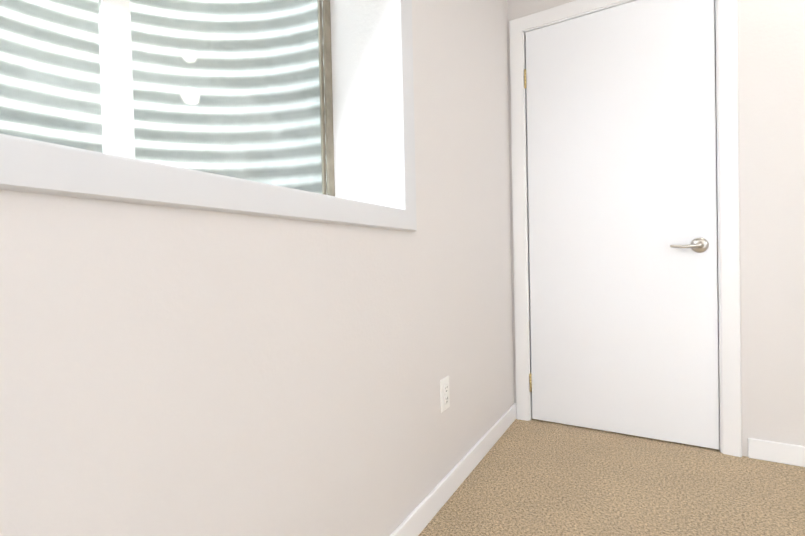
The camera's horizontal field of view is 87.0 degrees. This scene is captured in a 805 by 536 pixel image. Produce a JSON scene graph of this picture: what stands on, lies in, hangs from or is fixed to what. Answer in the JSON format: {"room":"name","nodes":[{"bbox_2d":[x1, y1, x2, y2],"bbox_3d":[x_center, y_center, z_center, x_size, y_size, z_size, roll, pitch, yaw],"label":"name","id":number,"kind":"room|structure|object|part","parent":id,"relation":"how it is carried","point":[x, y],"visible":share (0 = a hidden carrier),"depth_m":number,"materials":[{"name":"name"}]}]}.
{"room":"basement bedroom","nodes":[
{"label":"basement bedroom","id":0,"kind":"room"},
{"bbox_2d":[0,0,513,535],"bbox_3d":[-0.412,-0.427,0.861,0.280,2.550,4.920,-1,1,30],"label":"wall","id":1,"kind":"structure","parent":0,"point":[164,370],"depth_m":0.87,"materials":[{"name":"white paint"}]},
{"bbox_2d":[0,0,334,195],"bbox_3d":[-0.576,-0.627,0.818,0.040,0.943,1.350,-1,1,30],"label":"window","id":2,"kind":"structure","parent":1,"relation":"in","point":[328,103],"depth_m":0.89,"materials":[{"name":"clear glass"}]},
{"bbox_3d":[-0.719,-0.619,0.549,0.014,0.882,0.679,-1,1,30],"label":"sliding window sash","id":3,"kind":"part","parent":2,"relation":"part of","materials":[{"name":"white plastic"}]},
{"bbox_2d":[317,0,326,194],"bbox_3d":[-0.416,-0.637,1.117,0.012,0.879,0.612,-1,1,30],"label":"bead","id":4,"kind":"object","parent":2,"relation":"attached to","point":[322,108],"visible":0.15,"depth_m":1.37},
{"bbox_2d":[0,0,416,231],"bbox_3d":[-0.347,-0.630,0.683,0.018,1.067,1.474,-1,1,30],"label":"window frame","id":5,"kind":"structure","parent":1,"relation":"in","point":[33,166],"depth_m":0.69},
{"bbox_2d":[440,375,449,412],"bbox_3d":[0.155,0.451,1.520,0.008,0.115,0.070,-1,1,30],"label":"wall outlet","id":6,"kind":"object","parent":1,"relation":"attached to","point":[444,394],"visible":1,"depth_m":1.51,"materials":[{"name":"white plastic"}]},
{"bbox_2d":[390,403,515,535],"bbox_3d":[-0.418,0.812,0.533,0.013,0.083,4.050,-1,1,30],"label":"baseboard","id":7,"kind":"structure","parent":1,"relation":"attached to","point":[420,516],"depth_m":1.54,"materials":[{"name":"white wood"}]},
{"bbox_2d":[418,419,804,535],"bbox_3d":[0.612,0.899,-0.070,2.960,0.120,4.290,-1,1,30],"label":"floor","id":8,"kind":"structure","parent":0,"point":[533,477],"depth_m":1.54,"materials":[{"name":"carpet"}]},
{"bbox_2d":[507,0,804,456],"bbox_3d":[1.689,-0.486,1.677,3.075,2.550,0.120,-1,1,30],"label":"wall","id":9,"kind":"structure","parent":0,"point":[771,72],"depth_m":1.73,"materials":[{"name":"white paint"}]},
{"bbox_2d":[524,0,718,449],"bbox_3d":[1.010,-0.220,2.039,0.807,2.022,0.140,-1,1,30],"label":"closet door","id":10,"kind":"structure","parent":9,"relation":"in","point":[621,137],"depth_m":1.99,"materials":[{"name":"white wood"}]},
{"bbox_2d":[509,0,741,456],"bbox_3d":[1.027,-0.218,2.064,0.950,2.177,0.137,-1,1,30],"label":"door frame","id":11,"kind":"structure","parent":9,"relation":"attached to","point":[728,213],"depth_m":1.81,"materials":[{"name":"white wood"}]},
{"bbox_2d":[748,438,804,466],"bbox_3d":[2.178,0.742,1.347,1.696,0.083,0.013,-1,1,30],"label":"baseboard","id":12,"kind":"structure","parent":9,"relation":"attached to","point":[784,453],"depth_m":1.73,"materials":[{"name":"white wood"}]},
{"bbox_3d":[-26.456,-0.028,16.051,60.000,1.350,120.000,-1,1,30],"label":"ground","id":13,"kind":"structure","parent":0,"visible":0},
{"bbox_2d":[0,0,326,193],"bbox_3d":[-0.925,-0.419,1.029,0.751,1.351,1.580,-1,1,30],"label":"window well","id":14,"kind":"object","parent":13,"relation":"in","point":[147,24],"depth_m":1.53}
]}

